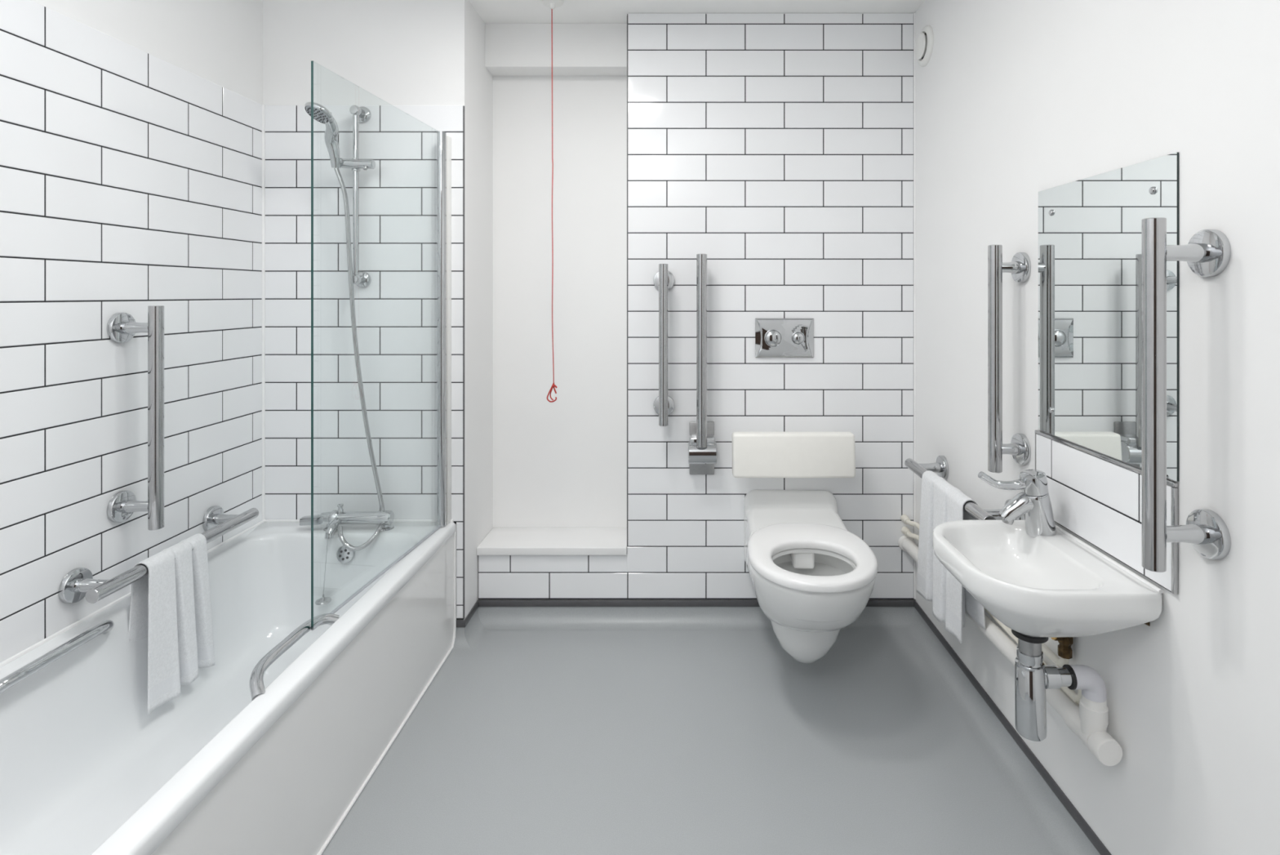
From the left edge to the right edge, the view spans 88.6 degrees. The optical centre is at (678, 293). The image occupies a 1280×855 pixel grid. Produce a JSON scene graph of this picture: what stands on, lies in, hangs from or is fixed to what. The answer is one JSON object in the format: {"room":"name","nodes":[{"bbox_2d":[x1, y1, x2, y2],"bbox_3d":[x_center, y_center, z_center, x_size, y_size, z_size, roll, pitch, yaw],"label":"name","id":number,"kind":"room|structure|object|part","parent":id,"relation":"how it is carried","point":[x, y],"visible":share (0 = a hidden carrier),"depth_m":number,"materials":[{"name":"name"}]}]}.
{"room":"accessible bathroom","nodes":[
{"label":"accessible bathroom","id":0,"kind":"room"},
{"bbox_2d":[0,0,262,662],"bbox_3d":[-1.554,0.089,0.878,0.120,2.331,2.956,0,0,0],"label":"wall","id":1,"kind":"structure","parent":0,"point":[131,131],"depth_m":1.74,"materials":[{"name":"tile"}]},
{"bbox_2d":[106,305,164,530],"bbox_3d":[-1.437,0.329,1.749,0.114,0.594,0.081,0,0,0],"label":"grab rail","id":2,"kind":"object","parent":1,"relation":"attached to","point":[122,327],"visible":1,"depth_m":1.74,"materials":[{"name":"metal"}]},
{"bbox_3d":[-1.446,0.090,1.749,0.073,0.033,0.033,0,0,0],"label":"arm","id":3,"kind":"part","parent":2,"relation":"part of","materials":[{"name":"silver metal"}]},
{"bbox_3d":[-1.446,0.567,1.749,0.073,0.033,0.033,0,0,0],"label":"arm","id":4,"kind":"part","parent":2,"relation":"part of","materials":[{"name":"silver metal"}]},
{"bbox_2d":[57,505,258,603],"bbox_3d":[-1.437,0.719,1.855,0.114,0.081,0.594,0,0,0],"label":"grab rail","id":5,"kind":"object","parent":1,"relation":"attached to","point":[79,583],"visible":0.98,"depth_m":1.63,"materials":[{"name":"metal"}]},
{"bbox_3d":[-1.446,0.719,1.616,0.073,0.033,0.033,0,0,0],"label":"arm","id":6,"kind":"part","parent":5,"relation":"part of","materials":[{"name":"silver metal"}]},
{"bbox_2d":[128,533,214,714],"bbox_3d":[-1.398,0.894,1.802,0.083,0.394,0.240,0,0,0],"label":"hand towel","id":7,"kind":"object","parent":5,"relation":"hanging from","point":[171,606],"visible":0.98,"depth_m":1.77,"materials":[{"name":"white fabric"}]},
{"bbox_3d":[-1.446,0.719,2.093,0.073,0.033,0.033,0,0,0],"label":"arm","id":8,"kind":"part","parent":5,"relation":"part of","materials":[{"name":"silver metal"}]},
{"bbox_2d":[262,0,493,619],"bbox_3d":[-1.193,0.089,2.676,0.842,2.331,0.648,0,0,0],"label":"wall","id":9,"kind":"structure","parent":0,"point":[415,64],"depth_m":2.35,"materials":[{"name":"tile"}]},
{"bbox_2d":[262,104,265,519],"bbox_3d":[-1.493,0.066,2.351,0.012,1.489,0.012,0,0,0],"label":"trim","id":10,"kind":"structure","parent":9,"relation":"attached to","point":[263,105],"depth_m":2.35,"materials":[{"name":"white plastic"}]},
{"bbox_2d":[329,105,375,288],"bbox_3d":[-1.133,-0.347,2.296,0.139,0.650,0.112,0,0,0],"label":"riser rail","id":11,"kind":"object","parent":9,"relation":"attached to","point":[362,114],"visible":0.96,"depth_m":2.29,"materials":[{"name":"silver metal"}]},
{"bbox_2d":[304,102,339,161],"bbox_3d":[-1.182,-0.538,2.189,0.090,0.170,0.161,0,0,0],"label":"handset","id":12,"kind":"object","parent":11,"relation":"attached to","point":[322,114],"visible":0.88,"depth_m":2.18,"materials":[{"name":"silver metal"}]},
{"bbox_3d":[-1.176,-0.529,2.214,0.046,0.152,0.112,0,0,-23],"label":"handle","id":13,"kind":"part","parent":12,"relation":"part of","materials":[{"name":"silver metal"}]},
{"bbox_3d":[-1.135,-0.346,2.300,0.020,0.602,0.020,0,0,0],"label":"rail","id":14,"kind":"part","parent":11,"relation":"part of","materials":[{"name":"silver metal"}]},
{"bbox_3d":[-1.088,-0.438,2.272,0.016,0.018,0.018,0,0,0],"label":"slider knob","id":15,"kind":"part","parent":11,"relation":"part of","materials":[{"name":"metal"}]},
{"bbox_2d":[450,619,475,652],"bbox_3d":[-0.757,1.213,2.322,0.091,0.083,0.060,0,0,0],"label":"baseboard","id":16,"kind":"structure","parent":9,"relation":"attached to","point":[460,645],"depth_m":2.34,"materials":[{"name":"grey plastic"}]},
{"bbox_2d":[462,106,464,618],"bbox_3d":[-0.773,0.246,2.353,0.004,1.842,0.005,0,0,0],"label":"trim","id":17,"kind":"structure","parent":9,"relation":"attached to","point":[463,106],"depth_m":2.35,"materials":[{"name":"paint"}]},
{"bbox_2d":[464,600,488,652],"bbox_3d":[-0.742,1.213,2.400,0.060,0.083,0.215,0,0,0],"label":"baseboard","id":18,"kind":"structure","parent":9,"relation":"attached to","point":[475,631],"depth_m":2.40,"materials":[{"name":"grey plastic"}]},
{"bbox_2d":[321,629,1056,854],"bbox_3d":[-0.295,1.305,1.140,2.638,0.100,3.720,0,0,0],"label":"floor","id":19,"kind":"structure","parent":0,"point":[528,741],"depth_m":1.78,"materials":[{"name":"grey plastic"}]},
{"bbox_2d":[0,519,456,854],"bbox_3d":[-1.146,1.024,1.502,0.694,0.463,1.701,0,0,0],"label":"bathtub","id":20,"kind":"object","parent":19,"relation":"on","point":[268,750],"visible":0.98,"depth_m":1.57,"materials":[{"name":"plastic"}]},
{"bbox_3d":[-1.415,0.822,1.480,0.056,0.051,0.336,0,0,0],"label":"grip handle","id":21,"kind":"part","parent":20,"relation":"part of","materials":[{"name":"silver metal"}]},
{"bbox_3d":[-0.883,0.813,1.494,0.074,0.042,0.338,0,0,0],"label":"grip handle","id":22,"kind":"part","parent":20,"relation":"part of","materials":[{"name":"silver metal"}]},
{"bbox_3d":[-1.147,1.048,1.500,0.682,0.405,1.689,0,0,0],"label":"bath panel","id":23,"kind":"part","parent":20,"relation":"part of","materials":[{"name":"white plastic"}]},
{"bbox_2d":[299,503,394,538],"bbox_3d":[-1.149,0.776,2.247,0.311,0.097,0.116,0,0,0],"label":"shower mixer","id":24,"kind":"object","parent":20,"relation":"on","point":[334,518],"visible":0.98,"depth_m":2.25,"materials":[{"name":"silver metal"}]},
{"bbox_3d":[-1.253,0.778,2.264,0.105,0.036,0.032,0,0,-5],"label":"lever","id":25,"kind":"part","parent":24,"relation":"part of","materials":[{"name":"silver metal"}]},
{"bbox_2d":[315,530,331,604],"bbox_3d":[-1.181,0.909,2.175,0.049,0.234,0.049,0,0,0],"label":"plug","id":26,"kind":"object","parent":24,"relation":"hanging from","point":[323,600],"visible":1,"depth_m":2.17,"materials":[{"name":"silver metal"}]},
{"bbox_3d":[-1.178,0.896,2.183,0.003,0.207,0.019,0,0,30],"label":"chain","id":27,"kind":"part","parent":26,"relation":"part of","materials":[{"name":"silver metal"}]},
{"bbox_3d":[-1.176,0.795,2.228,0.027,0.058,0.077,0,0,4],"label":"spout","id":28,"kind":"part","parent":24,"relation":"part of","materials":[{"name":"silver metal"}]},
{"bbox_3d":[-1.173,0.744,2.268,0.020,0.033,0.020,0,0,0],"label":"diverter knob","id":29,"kind":"part","parent":24,"relation":"part of","materials":[{"name":"silver metal"}]},
{"bbox_2d":[333,167,385,551],"bbox_3d":[-1.095,0.212,2.235,0.164,1.293,0.125,0,0,-18],"label":"shower hose","id":30,"kind":"object","parent":24,"relation":"attached to","point":[343,540],"visible":0.98,"depth_m":2.27,"materials":[{"name":"metal"}]},
{"bbox_2d":[311,61,451,630],"bbox_3d":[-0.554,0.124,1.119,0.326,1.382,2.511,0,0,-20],"label":"screen","id":31,"kind":"object","parent":20,"relation":"on","point":[443,141],"visible":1,"depth_m":2.29,"materials":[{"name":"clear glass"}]},
{"bbox_3d":[-0.861,0.124,1.935,0.006,1.375,0.703,0,0,4],"label":"glass panel","id":32,"kind":"part","parent":31,"relation":"part of","materials":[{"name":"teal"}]},
{"bbox_3d":[-0.834,0.123,2.300,0.031,1.380,0.031,0,0,0],"label":"hinge post","id":33,"kind":"part","parent":31,"relation":"part of","materials":[{"name":"silver metal"}]},
{"bbox_2d":[477,13,915,599],"bbox_3d":[0.066,0.089,2.753,1.676,2.331,0.493,0,0,0],"label":"wall","id":34,"kind":"structure","parent":0,"point":[777,148],"depth_m":2.51,"materials":[{"name":"tile"}]},
{"bbox_2d":[476,527,626,555],"bbox_3d":[-0.486,0.981,2.603,0.572,0.030,0.219,0,0,0],"label":"ledge","id":35,"kind":"object","parent":34,"relation":"on","point":[500,540],"visible":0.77,"depth_m":2.56,"materials":[{"name":"plastic"}]},
{"bbox_2d":[484,23,626,75],"bbox_3d":[-0.485,-0.990,2.659,0.574,0.173,0.110,0,0,0],"label":"bulkhead","id":36,"kind":"object","parent":34,"relation":"attached to","point":[510,49],"depth_m":2.60,"materials":[{"name":"paint"}]},
{"bbox_2d":[626,16,627,546],"bbox_3d":[-0.198,-0.050,2.509,0.003,2.029,0.005,0,0,0],"label":"trim","id":37,"kind":"structure","parent":34,"relation":"attached to","point":[627,16],"depth_m":2.51,"materials":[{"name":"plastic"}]},
{"bbox_2d":[653,263,674,426],"bbox_3d":[-0.058,0.186,2.450,0.081,0.594,0.114,0,0,0],"label":"grab rail","id":38,"kind":"object","parent":34,"relation":"attached to","point":[664,279],"visible":1,"depth_m":2.40,"materials":[{"name":"metal"}]},
{"bbox_2d":[478,600,914,629],"bbox_3d":[0.066,1.213,2.477,1.676,0.083,0.060,0,0,0],"label":"baseboard","id":39,"kind":"structure","parent":34,"relation":"attached to","point":[492,614],"depth_m":2.50,"materials":[{"name":"grey plastic"}]},
{"bbox_2d":[688,253,716,474],"bbox_3d":[0.087,0.271,2.456,0.106,0.836,0.103,0,0,0],"label":"rail","id":40,"kind":"object","parent":34,"relation":"attached to","point":[702,445],"visible":1,"depth_m":2.41,"materials":[{"name":"metal"}]},
{"bbox_3d":[0.087,0.589,2.502,0.095,0.201,0.010,0,0,0],"label":"plate","id":41,"kind":"part","parent":40,"relation":"part of","materials":[{"name":"metal"}]},
{"bbox_2d":[755,318,813,357],"bbox_3d":[0.403,0.168,2.493,0.223,0.150,0.027,0,0,0],"label":"flush plate","id":42,"kind":"object","parent":34,"relation":"attached to","point":[774,337],"visible":1,"depth_m":2.49,"materials":[{"name":"silver metal"}]},
{"bbox_2d":[732,431,855,477],"bbox_3d":[0.417,0.586,2.433,0.445,0.158,0.149,0,0,0],"label":"cushion","id":43,"kind":"object","parent":34,"relation":"attached to","point":[754,454],"visible":1,"depth_m":2.37,"materials":[{"name":"beige plastic"}]},
{"bbox_2d":[743,489,877,662],"bbox_3d":[0.404,0.958,2.121,0.376,0.419,0.772,0,0,3],"label":"toilet","id":44,"kind":"object","parent":34,"relation":"attached to","point":[812,577],"visible":1,"depth_m":1.99,"materials":[{"name":"ceramic"}]},
{"bbox_3d":[0.396,0.780,1.971,0.376,0.026,0.470,0,0,3],"label":"seat","id":45,"kind":"part","parent":44,"relation":"part of","materials":[{"name":"plastic"}]},
{"bbox_2d":[468,0,925,23],"bbox_3d":[-0.295,-1.126,1.140,2.638,0.100,3.720,0,0,0],"label":"ceiling","id":46,"kind":"structure","parent":0,"point":[491,11],"depth_m":2.47,"materials":[{"name":"paint"}]},
{"bbox_2d":[540,0,564,402],"bbox_3d":[-0.459,-0.342,2.370,0.086,1.468,0.086,0,0,0],"label":"pull cord","id":47,"kind":"object","parent":46,"relation":"hanging from","point":[552,4],"visible":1,"depth_m":2.37,"materials":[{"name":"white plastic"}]},
{"bbox_3d":[-0.459,0.356,2.370,0.039,0.071,0.013,0,0,0],"label":"hook handle","id":48,"kind":"part","parent":47,"relation":"part of","materials":[{"name":"red plastic"}]},
{"bbox_3d":[-0.457,-0.355,2.370,0.010,1.363,0.003,0,0,0],"label":"cord","id":49,"kind":"part","parent":47,"relation":"part of","materials":[{"name":"red fabric"}]},
{"bbox_2d":[540,0,564,9],"bbox_3d":[-0.459,-1.053,2.370,0.086,0.046,0.086,0,0,0],"label":"switch","id":50,"kind":"object","parent":46,"relation":"attached to","point":[553,4],"depth_m":2.36,"materials":[{"name":"white plastic"}]},
{"bbox_2d":[915,0,1279,854],"bbox_3d":[0.964,0.089,1.200,0.120,2.331,3.600,0,0,0],"label":"wall","id":51,"kind":"structure","parent":0,"point":[1016,100],"depth_m":1.24,"materials":[{"name":"paint"}]},
{"bbox_2d":[913,13,915,599],"bbox_3d":[0.903,0.045,2.506,0.010,2.239,0.010,0,0,0],"label":"trim","id":52,"kind":"structure","parent":51,"relation":"attached to","point":[914,14],"depth_m":2.50,"materials":[{"name":"white plastic"}]},
{"bbox_2d":[915,25,933,66],"bbox_3d":[0.888,-0.906,2.395,0.031,0.142,0.142,0,0,0],"label":"fan","id":53,"kind":"object","parent":51,"relation":"attached to","point":[925,40],"visible":1,"depth_m":2.36,"materials":[{"name":"white plastic"}]},
{"bbox_2d":[904,455,1023,519],"bbox_3d":[0.847,0.592,1.996,0.114,0.081,0.594,0,0,0],"label":"grab rail","id":54,"kind":"object","parent":51,"relation":"attached to","point":[940,466],"visible":0.6,"depth_m":2.15,"materials":[{"name":"metal"}]},
{"bbox_3d":[0.856,0.592,2.235,0.073,0.033,0.033,0,0,0],"label":"arm","id":55,"kind":"part","parent":54,"relation":"part of","materials":[{"name":"silver metal"}]},
{"bbox_2d":[915,470,985,643],"bbox_3d":[0.807,0.770,1.964,0.088,0.402,0.336,0,0,0],"label":"hand towel","id":56,"kind":"object","parent":54,"relation":"hanging from","point":[941,502],"visible":0.7,"depth_m":1.95,"materials":[{"name":"white fabric"}]},
{"bbox_3d":[0.856,0.592,1.758,0.073,0.033,0.033,0,0,0],"label":"arm","id":57,"kind":"part","parent":54,"relation":"part of","materials":[{"name":"silver metal"}]},
{"bbox_2d":[900,514,1069,666],"bbox_3d":[0.871,0.839,1.998,0.046,0.064,1.016,0,0,0],"label":"supply pipe","id":58,"kind":"object","parent":51,"relation":"attached to","point":[1060,662],"visible":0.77,"depth_m":1.56,"materials":[{"name":"white plastic"}]},
{"bbox_2d":[1051,636,1072,658],"bbox_3d":[0.874,0.720,1.496,0.051,0.220,0.030,0,0,-22],"label":"valve","id":59,"kind":"object","parent":58,"relation":"attached to","point":[1064,649],"visible":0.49,"depth_m":1.49,"materials":[{"name":"gold metal"}]},
{"bbox_2d":[901,526,1081,705],"bbox_3d":[0.873,0.885,1.968,0.046,0.064,1.076,0,0,0],"label":"supply pipe","id":60,"kind":"object","parent":51,"relation":"attached to","point":[1076,697],"visible":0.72,"depth_m":1.73,"materials":[{"name":"white plastic"}]},
{"bbox_2d":[905,600,1111,854],"bbox_3d":[0.874,1.213,0.954,0.060,0.083,3.107,0,0,0],"label":"baseboard","id":61,"kind":"structure","parent":51,"relation":"attached to","point":[1064,828],"depth_m":1.75,"materials":[{"name":"grey plastic"}]},
{"bbox_2d":[987,244,1031,472],"bbox_3d":[0.859,0.169,1.722,0.090,0.594,0.081,0,0,0],"label":"grab rail","id":62,"kind":"object","parent":51,"relation":"attached to","point":[1020,267],"visible":1,"depth_m":1.71,"materials":[{"name":"metal"}]},
{"bbox_3d":[0.868,-0.070,1.722,0.049,0.033,0.033,0,0,0],"label":"arm","id":63,"kind":"part","parent":62,"relation":"part of","materials":[{"name":"silver metal"}]},
{"bbox_3d":[0.868,0.407,1.722,0.049,0.033,0.033,0,0,0],"label":"arm","id":64,"kind":"part","parent":62,"relation":"part of","materials":[{"name":"silver metal"}]},
{"bbox_2d":[897,534,1122,765],"bbox_3d":[0.853,0.877,1.912,0.090,0.209,1.190,0,0,0],"label":"pipe","id":65,"kind":"object","parent":51,"relation":"attached to","point":[1089,720],"visible":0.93,"depth_m":1.36,"materials":[{"name":"white plastic"}]},
{"bbox_2d":[932,520,1163,637],"bbox_3d":[0.743,0.624,1.407,0.321,0.150,0.402,0,0,0],"label":"washbasin","id":66,"kind":"object","parent":51,"relation":"attached to","point":[1059,585],"visible":0.98,"depth_m":1.32,"materials":[{"name":"ceramic"}]},
{"bbox_2d":[977,469,1056,537],"bbox_3d":[0.780,0.483,1.510,0.195,0.156,0.064,0,0,-15],"label":"tap","id":67,"kind":"object","parent":66,"relation":"on","point":[1033,502],"visible":1,"depth_m":1.50,"materials":[{"name":"silver metal"}]},
{"bbox_3d":[0.746,0.429,1.507,0.128,0.048,0.028,0,0,-11],"label":"lever","id":68,"kind":"part","parent":67,"relation":"part of","materials":[{"name":"silver metal"}]},
{"bbox_3d":[0.793,0.494,1.522,0.097,0.072,0.054,0,0,0],"label":"spout","id":69,"kind":"part","parent":67,"relation":"part of","materials":[{"name":"silver metal"}]},
{"bbox_2d":[1011,629,1073,741],"bbox_3d":[0.760,0.805,1.360,0.131,0.214,0.068,0,0,0],"label":"trap","id":70,"kind":"object","parent":66,"relation":"attached to","point":[1033,677],"visible":0.94,"depth_m":1.34,"materials":[{"name":"silver metal"}]},
{"bbox_2d":[1011,629,1048,643],"bbox_3d":[0.729,0.703,1.360,0.068,0.012,0.068,0,0,0],"label":"washer","id":71,"kind":"object","parent":70,"relation":"in","point":[1023,638],"depth_m":1.33,"materials":[{"name":"black rubber"}]},
{"bbox_2d":[1014,656,1047,741],"bbox_3d":[0.731,0.837,1.360,0.059,0.149,0.058,0,0,0],"label":"bottle","id":72,"kind":"object","parent":70,"relation":"on","point":[1030,676],"depth_m":1.34,"materials":[{"name":"silver metal"}]},
{"bbox_3d":[0.787,0.795,1.360,0.078,0.043,0.043,0,0,0],"label":"outlet arm","id":73,"kind":"part","parent":70,"relation":"part of","materials":[{"name":"silver metal"}]},
{"bbox_2d":[1035,429,1177,594],"bbox_3d":[0.899,0.443,1.416,0.010,0.202,0.464,0,0,0],"label":"backsplash","id":74,"kind":"structure","parent":51,"relation":"attached to","point":[1095,496],"depth_m":1.39,"materials":[{"name":"tile"}]},
{"bbox_2d":[1038,151,1178,481],"bbox_3d":[0.899,0.041,1.411,0.010,0.594,0.457,0,0,0],"label":"mirror","id":75,"kind":"object","parent":51,"relation":"attached to","point":[1090,228],"visible":0.76,"depth_m":1.40,"materials":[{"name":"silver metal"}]},
{"bbox_2d":[1141,217,1231,572],"bbox_3d":[0.847,0.169,1.113,0.114,0.594,0.081,0,0,0],"label":"grab rail","id":76,"kind":"object","parent":51,"relation":"attached to","point":[1207,253],"visible":1,"depth_m":1.10,"materials":[{"name":"metal"}]},
{"bbox_3d":[0.856,-0.070,1.113,0.073,0.033,0.033,0,0,0],"label":"arm","id":77,"kind":"part","parent":76,"relation":"part of","materials":[{"name":"silver metal"}]},
{"bbox_3d":[0.856,0.407,1.113,0.073,0.033,0.033,0,0,0],"label":"arm","id":78,"kind":"part","parent":76,"relation":"part of","materials":[{"name":"silver metal"}]}
]}

